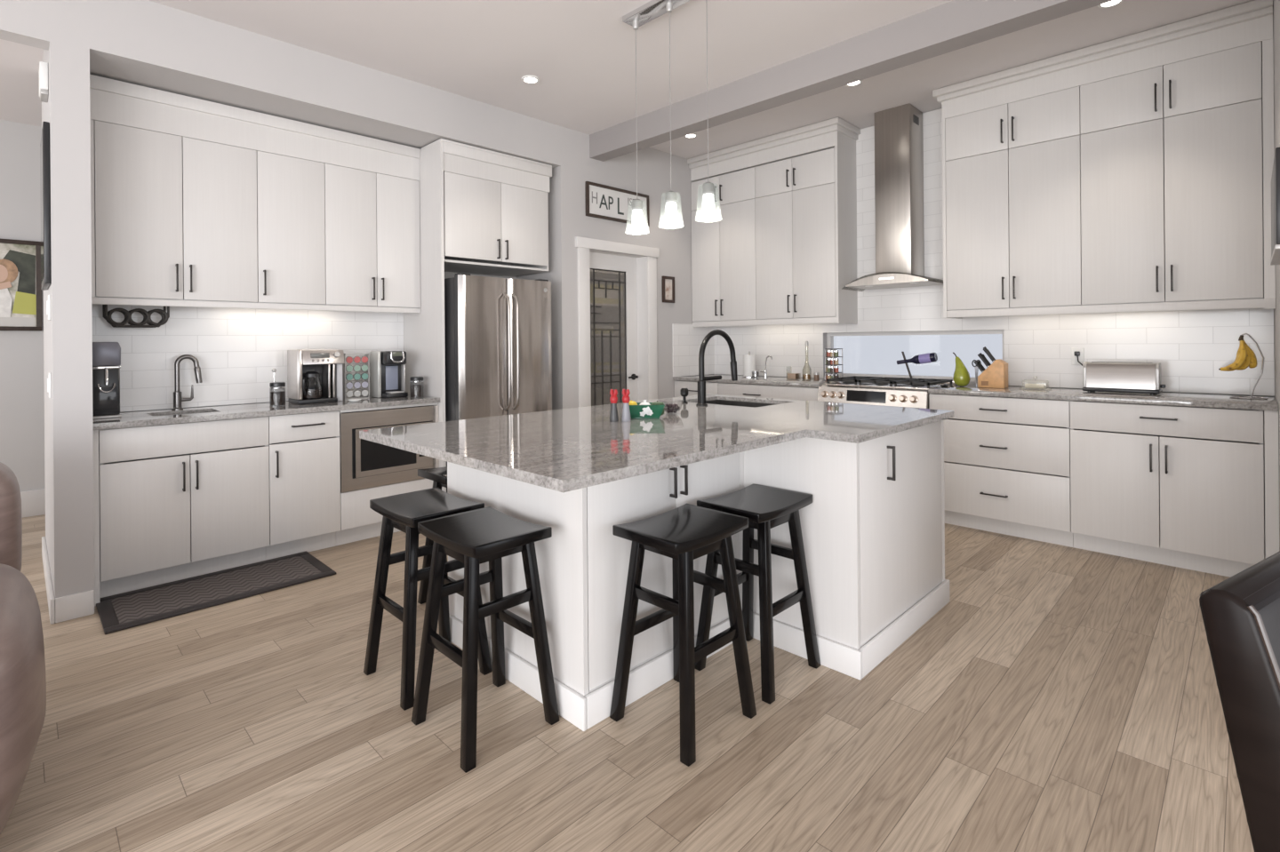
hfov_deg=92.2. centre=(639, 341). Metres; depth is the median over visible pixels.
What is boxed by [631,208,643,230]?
diffuser
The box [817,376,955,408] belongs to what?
range
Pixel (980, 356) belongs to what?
kitchen knife
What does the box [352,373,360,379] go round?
pod
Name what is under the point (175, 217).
upper cabinet
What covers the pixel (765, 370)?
faucet
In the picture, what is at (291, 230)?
upper cabinet
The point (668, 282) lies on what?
print
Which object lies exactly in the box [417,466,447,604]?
bar stool
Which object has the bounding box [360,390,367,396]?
pod
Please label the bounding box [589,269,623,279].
shelf
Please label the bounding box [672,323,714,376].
backsplash
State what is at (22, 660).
sofa
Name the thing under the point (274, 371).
milk frother
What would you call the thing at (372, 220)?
upper cabinet
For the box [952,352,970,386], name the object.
pear ornament
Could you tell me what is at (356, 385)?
pod
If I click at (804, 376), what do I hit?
oil bottle
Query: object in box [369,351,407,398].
coffee brewer
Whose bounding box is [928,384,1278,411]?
countertop
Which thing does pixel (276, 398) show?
glass jar
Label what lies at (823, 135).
crown molding
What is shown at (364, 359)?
pod
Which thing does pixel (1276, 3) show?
wall
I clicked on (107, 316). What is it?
rack
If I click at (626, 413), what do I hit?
shaker
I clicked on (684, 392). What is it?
soap dispenser
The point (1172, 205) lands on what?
upper cabinet
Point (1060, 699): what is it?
floor
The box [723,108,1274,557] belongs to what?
wall
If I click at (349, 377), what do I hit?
pod
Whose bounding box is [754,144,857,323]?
upper cabinet
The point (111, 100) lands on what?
crown molding
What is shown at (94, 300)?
rail
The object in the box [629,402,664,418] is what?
serving dish
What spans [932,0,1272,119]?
crown molding
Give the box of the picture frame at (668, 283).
[661,275,675,303]
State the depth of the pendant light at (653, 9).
3.08 m
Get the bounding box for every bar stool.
[363,488,492,711]
[411,506,559,773]
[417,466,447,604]
[609,504,756,767]
[694,483,820,704]
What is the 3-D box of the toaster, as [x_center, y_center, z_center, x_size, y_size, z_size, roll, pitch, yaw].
[2.933,0.219,3.740,0.390,0.186,0.150,0,0,45]
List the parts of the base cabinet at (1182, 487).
door, handle, handle, drawer, handle, door, cabinet filler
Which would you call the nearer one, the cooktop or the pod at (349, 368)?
the pod at (349, 368)
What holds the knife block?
on the countertop at (1164, 398)
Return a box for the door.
[589,252,638,406]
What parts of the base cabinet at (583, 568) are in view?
baseboard, door, handle, handle, door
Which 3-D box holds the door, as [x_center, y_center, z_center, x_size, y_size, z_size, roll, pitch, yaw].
[-0.254,0.242,5.393,0.097,2.010,0.680,0,0,45]
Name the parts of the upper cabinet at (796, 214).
door, door, handle, handle, handle, door, door, cabinet end panel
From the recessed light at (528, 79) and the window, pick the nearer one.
the recessed light at (528, 79)
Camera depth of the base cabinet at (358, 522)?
3.90 m
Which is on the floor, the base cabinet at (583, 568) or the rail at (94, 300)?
the base cabinet at (583, 568)
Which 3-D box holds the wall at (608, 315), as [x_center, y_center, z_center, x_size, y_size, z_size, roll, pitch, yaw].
[-0.695,-0.039,6.480,0.100,2.600,2.040,0,0,45]
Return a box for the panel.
[403,141,446,492]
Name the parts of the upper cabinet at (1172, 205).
door, door, handle, handle, handle, handle, door, door, cabinet filler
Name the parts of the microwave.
door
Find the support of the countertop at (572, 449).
on the base cabinet at (873, 527)
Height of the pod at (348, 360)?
0.042 m
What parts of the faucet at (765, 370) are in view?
spout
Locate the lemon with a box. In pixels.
[628,400,637,405]
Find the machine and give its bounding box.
[92,342,121,419]
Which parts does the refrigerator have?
door, handle, handle, door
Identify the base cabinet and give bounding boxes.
[93,416,269,607]
[265,410,340,560]
[336,402,437,545]
[447,451,743,731]
[674,380,718,397]
[717,383,818,401]
[744,420,949,679]
[928,393,1073,547]
[1069,400,1279,577]
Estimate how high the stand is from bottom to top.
0.355 m
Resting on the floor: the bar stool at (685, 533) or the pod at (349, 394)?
the bar stool at (685, 533)
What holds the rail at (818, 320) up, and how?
attached to the upper cabinet at (724, 284)
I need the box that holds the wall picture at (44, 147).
[40,121,50,290]
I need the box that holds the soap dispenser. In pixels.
[680,388,687,403]
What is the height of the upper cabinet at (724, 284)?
1.362 m
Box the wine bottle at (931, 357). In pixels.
[896,352,937,364]
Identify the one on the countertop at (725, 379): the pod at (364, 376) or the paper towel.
the paper towel
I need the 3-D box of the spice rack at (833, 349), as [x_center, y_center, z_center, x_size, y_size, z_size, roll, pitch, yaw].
[1.603,0.191,5.097,0.148,0.265,0.148,0,0,45]
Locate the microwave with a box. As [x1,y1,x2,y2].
[339,405,439,492]
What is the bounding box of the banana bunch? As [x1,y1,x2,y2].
[1218,335,1257,371]
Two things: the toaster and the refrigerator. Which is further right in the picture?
the toaster
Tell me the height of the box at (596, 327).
0.120 m
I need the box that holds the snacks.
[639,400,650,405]
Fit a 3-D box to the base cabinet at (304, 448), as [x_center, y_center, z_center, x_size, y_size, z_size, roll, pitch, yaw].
[-2.140,0.847,3.806,0.550,0.853,0.382,0,0,45]
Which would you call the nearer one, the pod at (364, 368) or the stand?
the stand
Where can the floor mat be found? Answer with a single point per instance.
(136, 608)
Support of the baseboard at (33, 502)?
attached to the wall at (21, 352)
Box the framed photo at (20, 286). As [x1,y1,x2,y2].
[0,239,41,330]
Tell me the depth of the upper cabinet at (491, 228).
4.52 m
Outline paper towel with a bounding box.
[741,352,757,377]
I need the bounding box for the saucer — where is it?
[348,399,361,402]
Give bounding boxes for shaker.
[609,389,618,422]
[621,389,630,421]
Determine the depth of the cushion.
2.08 m
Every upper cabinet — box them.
[90,119,257,303]
[256,151,325,304]
[324,163,420,308]
[443,171,548,277]
[690,167,757,322]
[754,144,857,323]
[941,86,1082,319]
[1080,38,1275,309]
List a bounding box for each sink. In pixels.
[146,411,212,426]
[696,400,775,407]
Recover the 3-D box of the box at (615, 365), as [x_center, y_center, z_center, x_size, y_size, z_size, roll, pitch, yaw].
[-0.373,0.268,6.418,0.202,0.100,0.400,0,0,45]
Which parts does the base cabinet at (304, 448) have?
handle, drawer, door, handle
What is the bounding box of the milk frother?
[272,368,276,391]
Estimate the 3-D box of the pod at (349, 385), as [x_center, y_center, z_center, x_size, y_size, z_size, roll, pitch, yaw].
[-1.951,0.294,4.128,0.042,0.042,0.042,0,0,45]
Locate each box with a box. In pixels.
[590,283,623,304]
[590,325,613,337]
[590,361,623,373]
[591,386,624,406]
[607,322,623,337]
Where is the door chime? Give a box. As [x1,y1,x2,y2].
[38,61,48,102]
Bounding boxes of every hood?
[841,103,943,291]
[845,273,943,289]
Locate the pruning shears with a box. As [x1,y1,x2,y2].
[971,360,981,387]
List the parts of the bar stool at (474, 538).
leg, leg, seat, leg, leg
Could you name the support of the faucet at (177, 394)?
on the countertop at (144, 418)
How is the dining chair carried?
on the floor
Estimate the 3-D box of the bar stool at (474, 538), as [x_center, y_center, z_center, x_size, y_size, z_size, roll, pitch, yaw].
[-0.515,0.933,2.043,0.376,0.653,0.344,0,0,45]
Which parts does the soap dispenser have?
stem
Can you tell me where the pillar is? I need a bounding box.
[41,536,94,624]
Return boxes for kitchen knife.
[973,361,983,372]
[977,353,989,367]
[983,347,994,362]
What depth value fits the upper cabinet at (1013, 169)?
4.06 m
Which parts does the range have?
knob, knob, knob, control panel, knob, knob, knob, burner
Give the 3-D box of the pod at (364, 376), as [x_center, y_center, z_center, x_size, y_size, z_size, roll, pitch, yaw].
[-1.881,0.237,4.199,0.042,0.042,0.042,0,0,45]
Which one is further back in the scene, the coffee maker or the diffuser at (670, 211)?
the coffee maker
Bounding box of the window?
[827,329,1004,382]
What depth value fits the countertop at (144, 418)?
3.51 m
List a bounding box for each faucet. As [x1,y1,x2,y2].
[171,354,202,410]
[696,329,737,406]
[757,355,772,377]
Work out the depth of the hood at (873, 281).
4.62 m
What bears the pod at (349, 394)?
in the rack at (344, 366)
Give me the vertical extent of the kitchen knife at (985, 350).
0.101 m
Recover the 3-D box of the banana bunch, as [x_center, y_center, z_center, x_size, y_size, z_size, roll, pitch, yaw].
[3.269,0.064,3.367,0.162,0.198,0.068,0,0,25]
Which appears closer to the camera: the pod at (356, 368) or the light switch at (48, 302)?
the light switch at (48, 302)
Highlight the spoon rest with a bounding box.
[939,383,949,387]
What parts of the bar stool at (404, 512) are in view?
leg, leg, seat, leg, leg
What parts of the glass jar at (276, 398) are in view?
lid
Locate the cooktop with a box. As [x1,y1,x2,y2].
[823,381,955,389]
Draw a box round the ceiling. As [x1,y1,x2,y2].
[0,0,1273,159]
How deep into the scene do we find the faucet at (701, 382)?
3.27 m
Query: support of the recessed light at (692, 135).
in the ceiling
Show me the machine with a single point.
(106, 356)
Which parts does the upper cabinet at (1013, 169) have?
cabinet end panel, door, door, handle, handle, handle, handle, door, door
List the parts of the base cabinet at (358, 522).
drawer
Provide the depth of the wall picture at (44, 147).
2.84 m
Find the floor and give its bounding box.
[0,514,1265,851]
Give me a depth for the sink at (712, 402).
3.68 m
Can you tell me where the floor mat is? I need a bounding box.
[96,551,336,634]
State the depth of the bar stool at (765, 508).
2.35 m
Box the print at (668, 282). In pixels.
[664,279,671,300]
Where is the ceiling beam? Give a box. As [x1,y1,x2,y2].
[589,0,1112,161]
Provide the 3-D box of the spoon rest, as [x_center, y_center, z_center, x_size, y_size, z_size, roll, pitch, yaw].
[2.145,0.308,4.322,0.064,0.022,0.123,0,0,45]
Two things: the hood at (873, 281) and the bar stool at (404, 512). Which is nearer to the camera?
the bar stool at (404, 512)
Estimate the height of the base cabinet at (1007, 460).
0.888 m
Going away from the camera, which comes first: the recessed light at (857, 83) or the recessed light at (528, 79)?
the recessed light at (528, 79)
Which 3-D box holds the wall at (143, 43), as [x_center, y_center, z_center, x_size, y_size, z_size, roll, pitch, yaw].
[-2.687,-0.232,3.695,1.285,3.020,8.480,0,0,45]
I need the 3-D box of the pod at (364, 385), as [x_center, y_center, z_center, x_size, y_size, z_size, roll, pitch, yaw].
[-1.881,0.294,4.199,0.042,0.042,0.042,0,0,45]
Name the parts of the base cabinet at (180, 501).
cabinet filler, door, false drawer, handle, handle, door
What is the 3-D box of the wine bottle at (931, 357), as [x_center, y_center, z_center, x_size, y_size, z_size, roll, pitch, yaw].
[2.191,0.136,4.884,0.305,0.098,0.074,0,0,45]
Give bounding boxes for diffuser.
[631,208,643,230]
[664,201,678,223]
[701,192,715,216]
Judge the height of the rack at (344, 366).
0.305 m
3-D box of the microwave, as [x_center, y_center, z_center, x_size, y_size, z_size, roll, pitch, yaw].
[-1.712,0.682,4.100,0.352,0.482,0.635,0,0,45]
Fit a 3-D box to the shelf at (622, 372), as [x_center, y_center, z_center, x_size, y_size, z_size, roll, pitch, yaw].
[-0.569,0.330,6.260,0.375,0.020,1.820,0,0,45]
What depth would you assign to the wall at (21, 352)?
4.53 m
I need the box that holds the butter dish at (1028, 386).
[1024,384,1046,388]
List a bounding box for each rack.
[102,304,169,327]
[342,353,369,399]
[824,348,843,381]
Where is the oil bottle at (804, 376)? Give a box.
[802,341,810,379]
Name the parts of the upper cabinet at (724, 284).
door, door, handle, handle, handle, door, door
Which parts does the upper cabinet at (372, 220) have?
door, handle, handle, door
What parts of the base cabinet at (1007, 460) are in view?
handle, handle, handle, drawer, drawer, drawer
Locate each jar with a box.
[268,382,285,406]
[409,376,423,397]
[814,372,819,380]
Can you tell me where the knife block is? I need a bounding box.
[977,359,1008,388]
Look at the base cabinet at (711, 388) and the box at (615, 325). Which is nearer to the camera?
the base cabinet at (711, 388)
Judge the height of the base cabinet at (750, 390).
0.888 m
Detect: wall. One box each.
[0,0,710,599]
[0,120,45,492]
[120,272,516,412]
[590,269,624,388]
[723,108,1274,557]
[1272,0,1279,551]
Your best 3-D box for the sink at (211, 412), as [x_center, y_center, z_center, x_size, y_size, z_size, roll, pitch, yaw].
[-2.526,0.481,3.415,0.238,0.140,0.298,0,0,45]
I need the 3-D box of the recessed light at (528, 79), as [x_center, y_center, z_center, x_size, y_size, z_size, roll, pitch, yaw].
[-0.710,-1.700,4.001,0.115,0.008,0.115,0,0,45]
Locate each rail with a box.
[91,297,420,313]
[692,317,836,327]
[946,298,1275,318]
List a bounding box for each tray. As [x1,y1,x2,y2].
[92,414,121,419]
[385,391,404,393]
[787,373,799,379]
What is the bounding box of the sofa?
[0,462,46,835]
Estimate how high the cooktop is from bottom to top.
0.017 m
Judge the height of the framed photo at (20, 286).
0.663 m
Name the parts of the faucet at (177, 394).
spout, lever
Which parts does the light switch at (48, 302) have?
wall plate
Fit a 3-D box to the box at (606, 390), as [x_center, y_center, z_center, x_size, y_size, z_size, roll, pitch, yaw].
[-0.300,0.588,6.489,0.202,0.200,0.450,0,0,45]
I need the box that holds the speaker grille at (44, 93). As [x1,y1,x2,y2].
[40,89,48,102]
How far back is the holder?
4.93 m
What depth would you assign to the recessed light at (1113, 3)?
3.25 m
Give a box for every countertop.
[92,393,439,430]
[359,393,953,492]
[673,374,839,387]
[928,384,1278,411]
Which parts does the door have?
handle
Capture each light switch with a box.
[46,295,50,320]
[47,372,51,398]
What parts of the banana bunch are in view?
crown stem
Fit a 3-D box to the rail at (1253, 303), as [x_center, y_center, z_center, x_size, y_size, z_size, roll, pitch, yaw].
[2.756,-0.198,3.802,1.620,0.050,0.020,0,0,45]
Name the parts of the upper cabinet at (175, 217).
cabinet filler, door, handle, handle, door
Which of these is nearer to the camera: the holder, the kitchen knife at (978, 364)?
the kitchen knife at (978, 364)
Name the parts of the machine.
plate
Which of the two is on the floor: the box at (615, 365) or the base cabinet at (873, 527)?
the base cabinet at (873, 527)
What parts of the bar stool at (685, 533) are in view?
leg, leg, seat, leg, leg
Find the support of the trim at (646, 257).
attached to the wall at (143, 43)
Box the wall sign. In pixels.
[584,181,649,227]
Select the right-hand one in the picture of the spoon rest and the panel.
the spoon rest
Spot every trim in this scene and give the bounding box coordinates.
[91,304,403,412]
[575,236,659,407]
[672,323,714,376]
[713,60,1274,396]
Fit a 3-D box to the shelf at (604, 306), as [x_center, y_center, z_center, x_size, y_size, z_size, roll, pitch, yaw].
[-0.575,-0.370,6.260,0.375,0.020,1.820,0,0,45]
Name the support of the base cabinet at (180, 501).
on the floor
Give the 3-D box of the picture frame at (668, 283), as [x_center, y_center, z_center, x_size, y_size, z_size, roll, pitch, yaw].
[0.265,-0.484,5.754,0.021,0.245,0.162,0,0,45]
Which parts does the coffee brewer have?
water tank, splash plate, handle, trim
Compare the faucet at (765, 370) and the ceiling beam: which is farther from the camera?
the faucet at (765, 370)
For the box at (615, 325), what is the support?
on the shelf at (590, 338)
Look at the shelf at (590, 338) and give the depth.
6.24 m
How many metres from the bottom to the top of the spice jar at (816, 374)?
0.066 m
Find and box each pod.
[345,357,352,363]
[345,365,352,371]
[345,374,352,380]
[345,382,352,389]
[345,391,352,397]
[352,356,360,362]
[352,365,360,371]
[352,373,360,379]
[352,382,360,388]
[352,390,360,397]
[360,356,367,362]
[360,373,367,379]
[360,382,367,388]
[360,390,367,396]
[361,365,367,371]
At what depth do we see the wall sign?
5.25 m
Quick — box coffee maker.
[287,349,344,404]
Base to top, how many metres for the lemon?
0.070 m
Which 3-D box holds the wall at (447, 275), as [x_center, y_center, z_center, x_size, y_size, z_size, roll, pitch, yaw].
[-2.078,-0.054,4.363,0.110,2.653,2.785,0,0,45]
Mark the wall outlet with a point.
(1076, 353)
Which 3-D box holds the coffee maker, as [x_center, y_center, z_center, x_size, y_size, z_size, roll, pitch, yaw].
[-2.072,0.218,3.945,0.224,0.340,0.276,0,0,45]
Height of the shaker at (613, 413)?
0.137 m
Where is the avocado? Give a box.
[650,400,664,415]
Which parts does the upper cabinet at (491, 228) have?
door, handle, handle, door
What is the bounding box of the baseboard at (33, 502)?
[20,488,45,518]
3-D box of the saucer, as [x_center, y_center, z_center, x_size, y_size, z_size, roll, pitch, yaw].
[-1.819,0.378,3.932,0.080,0.016,0.080,0,0,45]
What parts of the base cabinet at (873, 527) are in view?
baseboard, handle, door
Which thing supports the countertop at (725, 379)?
on the base cabinet at (750, 390)
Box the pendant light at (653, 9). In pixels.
[622,0,715,230]
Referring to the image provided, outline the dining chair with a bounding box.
[1199,551,1279,851]
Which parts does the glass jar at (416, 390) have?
lid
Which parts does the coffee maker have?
carafe handle, carafe lid, post, water tank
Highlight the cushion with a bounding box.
[0,462,22,571]
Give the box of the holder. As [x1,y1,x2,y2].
[901,352,911,378]
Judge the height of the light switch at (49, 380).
0.120 m
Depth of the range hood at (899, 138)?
4.69 m
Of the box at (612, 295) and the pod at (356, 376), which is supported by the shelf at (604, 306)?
the box at (612, 295)
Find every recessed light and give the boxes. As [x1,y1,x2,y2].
[521,75,539,83]
[684,133,696,137]
[846,80,862,86]
[1097,0,1123,7]
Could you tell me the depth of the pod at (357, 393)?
4.15 m
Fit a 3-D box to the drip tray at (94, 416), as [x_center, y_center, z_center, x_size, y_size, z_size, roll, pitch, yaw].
[-2.816,0.389,3.240,0.235,0.012,0.119,0,0,45]
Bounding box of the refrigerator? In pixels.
[444,272,551,492]
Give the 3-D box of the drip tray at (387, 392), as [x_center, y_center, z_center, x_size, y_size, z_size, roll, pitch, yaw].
[-1.692,0.350,4.256,0.085,0.010,0.095,0,0,45]
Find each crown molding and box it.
[89,74,551,192]
[687,117,860,182]
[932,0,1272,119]
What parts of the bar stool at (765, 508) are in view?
leg, leg, seat, leg, leg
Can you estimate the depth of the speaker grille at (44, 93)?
2.96 m
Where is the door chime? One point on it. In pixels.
(43, 73)
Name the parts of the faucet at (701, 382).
lever, spout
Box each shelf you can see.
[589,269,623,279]
[590,303,623,309]
[590,337,623,339]
[590,369,624,375]
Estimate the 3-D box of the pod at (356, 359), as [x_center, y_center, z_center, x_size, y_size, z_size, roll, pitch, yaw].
[-1.917,0.123,4.163,0.042,0.042,0.042,0,0,45]
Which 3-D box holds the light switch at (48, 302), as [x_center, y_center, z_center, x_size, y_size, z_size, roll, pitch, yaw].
[-2.827,-0.161,2.946,0.080,0.120,0.013,0,0,45]
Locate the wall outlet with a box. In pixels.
[1071,347,1083,366]
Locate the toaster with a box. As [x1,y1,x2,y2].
[1082,361,1166,395]
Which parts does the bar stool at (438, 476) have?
seat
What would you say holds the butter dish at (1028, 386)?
on the countertop at (1164, 398)
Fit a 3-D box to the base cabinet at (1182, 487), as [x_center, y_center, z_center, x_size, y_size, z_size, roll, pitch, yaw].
[3.041,0.785,3.537,0.855,0.888,0.640,0,0,45]
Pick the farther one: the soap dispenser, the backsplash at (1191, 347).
the backsplash at (1191, 347)
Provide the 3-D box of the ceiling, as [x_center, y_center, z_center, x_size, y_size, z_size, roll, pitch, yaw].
[-1.051,-1.621,1.476,9.550,0.570,9.640,0,0,45]
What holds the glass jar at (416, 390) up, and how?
on the countertop at (144, 418)
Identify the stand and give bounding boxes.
[1229,333,1268,399]
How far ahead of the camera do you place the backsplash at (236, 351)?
3.79 m

